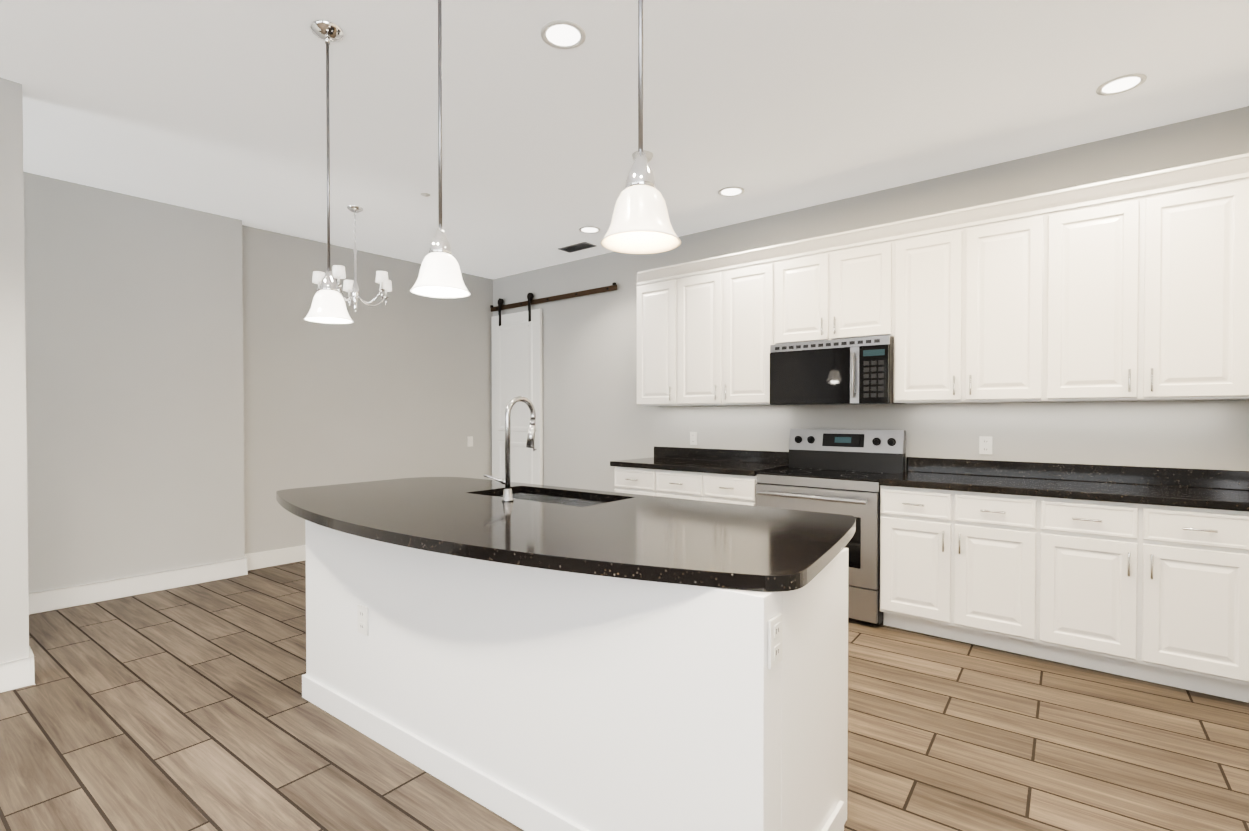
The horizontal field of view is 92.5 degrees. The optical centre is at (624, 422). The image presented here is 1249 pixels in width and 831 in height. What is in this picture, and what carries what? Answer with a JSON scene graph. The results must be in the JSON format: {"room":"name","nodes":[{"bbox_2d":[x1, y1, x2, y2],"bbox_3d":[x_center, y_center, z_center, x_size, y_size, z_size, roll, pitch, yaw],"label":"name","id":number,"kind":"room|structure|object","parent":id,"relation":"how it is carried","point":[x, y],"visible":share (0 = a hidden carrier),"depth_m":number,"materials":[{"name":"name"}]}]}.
{"room":"kitchen","nodes":[
{"label":"kitchen","id":0,"kind":"room"},
{"bbox_2d":[0,77,28,662],"bbox_3d":[-4.227,-0.158,1.441,0.160,2.920,3.940,1,1,40],"label":"wall","id":1,"kind":"structure","parent":0,"point":[14,620],"depth_m":2.87,"materials":[{"name":"paint"}]},
{"bbox_2d":[0,652,35,692],"bbox_3d":[-4.087,1.232,1.484,0.018,0.140,3.760,1,1,40],"label":"baseboard","id":2,"kind":"structure","parent":1,"relation":"attached to","point":[17,674],"depth_m":2.88,"materials":[{"name":"white wood"}]},
{"bbox_2d":[23,172,492,592],"bbox_3d":[-4.107,-0.188,3.981,0.290,2.920,8.010,1,1,40],"label":"wall","id":3,"kind":"structure","parent":0,"point":[200,390],"depth_m":4.72,"materials":[{"name":"paint"}]},
{"bbox_2d":[28,553,251,614],"bbox_3d":[-4.773,1.214,2.965,0.041,0.140,5.170,1,1,40],"label":"baseboard","id":4,"kind":"structure","parent":3,"relation":"attached to","point":[48,600],"depth_m":4.38,"materials":[{"name":"white wood"}]},
{"bbox_2d":[252,545,305,569],"bbox_3d":[-2.391,1.177,6.052,0.021,0.140,2.660,1,1,40],"label":"baseboard","id":5,"kind":"structure","parent":3,"relation":"attached to","point":[276,557],"depth_m":5.26,"materials":[{"name":"white wood"}]},
{"bbox_2d":[467,436,472,446],"bbox_3d":[-1.757,0.218,6.811,0.012,0.115,0.072,1,1,40],"label":"light switch","id":6,"kind":"object","parent":3,"relation":"attached to","point":[469,441],"visible":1,"depth_m":6.80,"materials":[{"name":"white plastic"}]},
{"bbox_2d":[0,560,1248,830],"bbox_3d":[-1.904,1.332,2.277,8.500,0.080,8.160,1,1,40],"label":"floor","id":7,"kind":"structure","parent":0,"point":[186,708],"depth_m":2.43,"materials":[{"name":"tile"}]},
{"bbox_2d":[302,499,847,830],"bbox_3d":[-0.269,0.846,2.515,2.348,0.888,1.153,1,1,40],"label":"kitchen island","id":8,"kind":"object","parent":7,"relation":"on","point":[525,698],"visible":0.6,"depth_m":1.80,"materials":[{"name":"white"}]},
{"bbox_2d":[357,604,367,635],"bbox_3d":[-1.086,0.820,2.482,0.072,0.115,0.011,1,1,40],"label":"outlet","id":9,"kind":"object","parent":8,"relation":"attached to","point":[362,612],"visible":1,"depth_m":2.47,"materials":[{"name":"white plastic"}]},
{"bbox_2d":[276,477,855,591],"bbox_3d":[-0.468,0.379,2.585,2.800,0.040,1.321,1,1,40],"label":"island countertop","id":10,"kind":"structure","parent":8,"relation":"on","point":[689,542],"depth_m":2.06,"materials":[{"name":"stone"}]},
{"bbox_2d":[484,396,535,501],"bbox_3d":[-0.524,0.117,2.785,0.138,0.477,0.227,1,1,40],"label":"faucet","id":11,"kind":"object","parent":10,"relation":"on","point":[507,493],"visible":1,"depth_m":2.71,"materials":[{"name":"silver metal"}]},
{"bbox_2d":[497,493,607,506],"bbox_3d":[-0.373,0.497,2.925,0.858,0.200,0.476,1,1,40],"label":"island sink","id":12,"kind":"object","parent":10,"relation":"in","point":[556,500],"visible":0.06,"depth_m":3.16,"materials":[{"name":"silver metal"}]},
{"bbox_2d":[768,613,781,668],"bbox_3d":[0.368,0.532,1.457,0.011,0.115,0.070,1,1,40],"label":"outlet","id":13,"kind":"object","parent":8,"relation":"attached to","point":[775,641],"visible":0.96,"depth_m":1.44,"materials":[{"name":"white plastic"}]},
{"bbox_2d":[614,466,653,495],"bbox_3d":[0.273,0.814,5.159,0.440,0.888,0.629,1,1,40],"label":"base cabinet","id":14,"kind":"object","parent":7,"relation":"on","point":[630,480],"depth_m":4.91,"materials":[{"name":"white wood"}]},
{"bbox_2d":[654,469,756,505],"bbox_3d":[0.783,0.819,4.738,0.883,0.888,0.629,1,1,40],"label":"base cabinet","id":15,"kind":"object","parent":7,"relation":"on","point":[712,487],"depth_m":4.47,"materials":[{"name":"white wood"}]},
{"bbox_2d":[755,429,905,625],"bbox_3d":[1.410,0.663,4.147,0.826,1.215,0.683,1,1,40],"label":"range","id":16,"kind":"object","parent":7,"relation":"on","point":[847,471],"visible":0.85,"depth_m":4.02,"materials":[{"name":"silver metal"}]},
{"bbox_2d":[880,485,1041,658],"bbox_3d":[2.078,0.832,3.668,0.808,0.888,0.629,1,1,40],"label":"base cabinet","id":17,"kind":"object","parent":7,"relation":"on","point":[963,566],"depth_m":3.40,"materials":[{"name":"white wood"}]},
{"bbox_2d":[1042,497,1248,702],"bbox_3d":[2.718,0.838,3.140,0.850,0.888,0.629,1,1,40],"label":"base cabinet","id":18,"kind":"object","parent":7,"relation":"on","point":[1158,594],"depth_m":2.89,"materials":[{"name":"white wood"}]},
{"bbox_2d":[610,446,1248,511],"bbox_3d":[1.815,0.313,3.869,4.501,0.140,0.641,1,1,40],"label":"countertop","id":19,"kind":"structure","parent":18,"relation":"on","point":[1206,488],"depth_m":3.48,"materials":[{"name":"stone"}]},
{"bbox_2d":[0,0,1248,278],"bbox_3d":[-1.904,-1.677,2.241,8.500,0.100,8.160,1,1,40],"label":"ceiling","id":20,"kind":"structure","parent":0,"point":[768,106],"depth_m":3.04,"materials":[{"name":"paint"}]},
{"bbox_2d":[304,20,352,323],"bbox_3d":[-1.235,-1.028,2.494,0.186,1.204,0.186,1,1,40],"label":"pendant light","id":21,"kind":"object","parent":20,"relation":"hanging from","point":[328,305],"visible":1,"depth_m":2.48,"materials":[{"name":"white glass"}]},
{"bbox_2d":[312,205,391,311],"bbox_3d":[-2.070,-1.256,4.641,0.577,0.800,0.558,1,1,40],"label":"chandelier","id":22,"kind":"object","parent":20,"relation":"hanging from","point":[349,286],"visible":0.98,"depth_m":4.60,"materials":[{"name":"silver metal"}]},
{"bbox_2d":[420,193,430,196],"bbox_3d":[-1.444,-1.645,4.338,0.072,0.014,0.072,1,1,40],"label":"sprinkler","id":23,"kind":"object","parent":20,"relation":"attached to","point":[425,194],"visible":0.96,"depth_m":4.33,"materials":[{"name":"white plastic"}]},
{"bbox_2d":[410,0,469,297],"bbox_3d":[-0.593,-1.021,1.923,0.186,1.204,0.186,1,1,40],"label":"pendant light","id":24,"kind":"object","parent":20,"relation":"hanging from","point":[440,276],"visible":1,"depth_m":1.91,"materials":[{"name":"white glass"}]},
{"bbox_2d":[540,20,585,49],"bbox_3d":[-0.258,-1.627,2.516,0.190,0.007,0.190,1,1,40],"label":"recessed light","id":25,"kind":"object","parent":20,"relation":"in","point":[562,34],"visible":1,"depth_m":2.51,"materials":[{"name":"white plastic"}]},
{"bbox_2d":[558,242,596,252],"bbox_3d":[-0.451,-1.664,5.697,0.360,0.008,0.170,1,1,40],"label":"ceiling vent","id":26,"kind":"object","parent":20,"relation":"in","point":[577,247],"visible":1,"depth_m":5.68,"materials":[{"name":"grey metal"}]},
{"bbox_2d":[579,226,600,232],"bbox_3d":[-0.300,-1.658,5.157,0.190,0.007,0.190,1,1,40],"label":"recessed light","id":27,"kind":"object","parent":20,"relation":"in","point":[588,229],"visible":0.98,"depth_m":5.14,"materials":[{"name":"white plastic"}]},
{"bbox_2d":[600,0,680,253],"bbox_3d":[0.037,-1.014,1.369,0.186,1.204,0.186,1,1,40],"label":"pendant light","id":28,"kind":"object","parent":20,"relation":"hanging from","point":[640,223],"visible":1,"depth_m":1.35,"materials":[{"name":"white glass"}]},
{"bbox_2d":[718,186,744,196],"bbox_3d":[0.764,-1.648,4.279,0.190,0.007,0.190,1,1,40],"label":"recessed light","id":29,"kind":"object","parent":20,"relation":"in","point":[733,191],"visible":1,"depth_m":4.27,"materials":[{"name":"white plastic"}]},
{"bbox_2d":[1096,73,1146,95],"bbox_3d":[2.402,-1.631,2.894,0.190,0.007,0.190,1,1,40],"label":"recessed light","id":30,"kind":"object","parent":20,"relation":"in","point":[1121,84],"visible":1,"depth_m":2.89,"materials":[{"name":"white plastic"}]},
{"bbox_2d":[493,106,1248,491],"bbox_3d":[0.646,-0.204,5.347,8.500,2.920,0.150,1,1,40],"label":"wall","id":31,"kind":"structure","parent":0,"point":[597,420],"depth_m":4.31,"materials":[{"name":"paint"}]},
{"bbox_2d":[490,282,616,484],"bbox_3d":[-0.820,-0.089,6.399,1.940,2.664,0.092,1,1,40],"label":"barn door","id":32,"kind":"structure","parent":31,"relation":"attached to","point":[516,354],"depth_m":6.68,"materials":[{"name":"white wood"}]},
{"bbox_2d":[637,265,676,405],"bbox_3d":[0.375,-0.720,5.235,0.435,1.156,0.353,1,1,40],"label":"upper cabinet","id":33,"kind":"object","parent":31,"relation":"attached to","point":[656,288],"depth_m":5.09,"materials":[{"name":"white wood"}]},
{"bbox_2d":[690,432,696,444],"bbox_3d":[0.609,0.142,5.275,0.072,0.115,0.009,1,1,40],"label":"outlet","id":34,"kind":"object","parent":31,"relation":"attached to","point":[693,438],"visible":1,"depth_m":5.27,"materials":[{"name":"white plastic"}]},
{"bbox_2d":[677,245,776,405],"bbox_3d":[0.878,-0.716,4.820,0.870,1.156,0.353,1,1,40],"label":"upper cabinet","id":35,"kind":"object","parent":31,"relation":"attached to","point":[725,302],"depth_m":4.66,"materials":[{"name":"white wood"}]},
{"bbox_2d":[773,221,896,344],"bbox_3d":[1.533,-0.927,4.276,0.830,0.721,0.353,1,1,40],"label":"upper cabinet","id":36,"kind":"object","parent":31,"relation":"attached to","point":[836,286],"depth_m":4.11,"materials":[{"name":"white wood"}]},
{"bbox_2d":[770,336,905,405],"bbox_3d":[1.490,-0.344,4.231,0.826,0.435,0.473,1,1,40],"label":"microwave","id":37,"kind":"object","parent":36,"relation":"attached to","point":[856,371],"visible":1,"depth_m":4.05,"materials":[{"name":"silver metal"}]},
{"bbox_2d":[893,193,1048,403],"bbox_3d":[2.165,-0.703,3.756,0.810,1.156,0.353,1,1,40],"label":"upper cabinet","id":38,"kind":"object","parent":31,"relation":"attached to","point":[971,284],"depth_m":3.58,"materials":[{"name":"white wood"}]},
{"bbox_2d":[979,436,991,453],"bbox_3d":[2.329,0.148,3.855,0.072,0.115,0.009,1,1,40],"label":"outlet","id":39,"kind":"object","parent":31,"relation":"attached to","point":[985,444],"visible":1,"depth_m":3.85,"materials":[{"name":"white plastic"}]},
{"bbox_2d":[1046,153,1248,401],"bbox_3d":[2.819,-0.698,3.217,0.885,1.160,0.353,1,1,40],"label":"upper cabinet","id":40,"kind":"object","parent":31,"relation":"attached to","point":[1133,288],"depth_m":3.07,"materials":[{"name":"white wood"}]}
]}

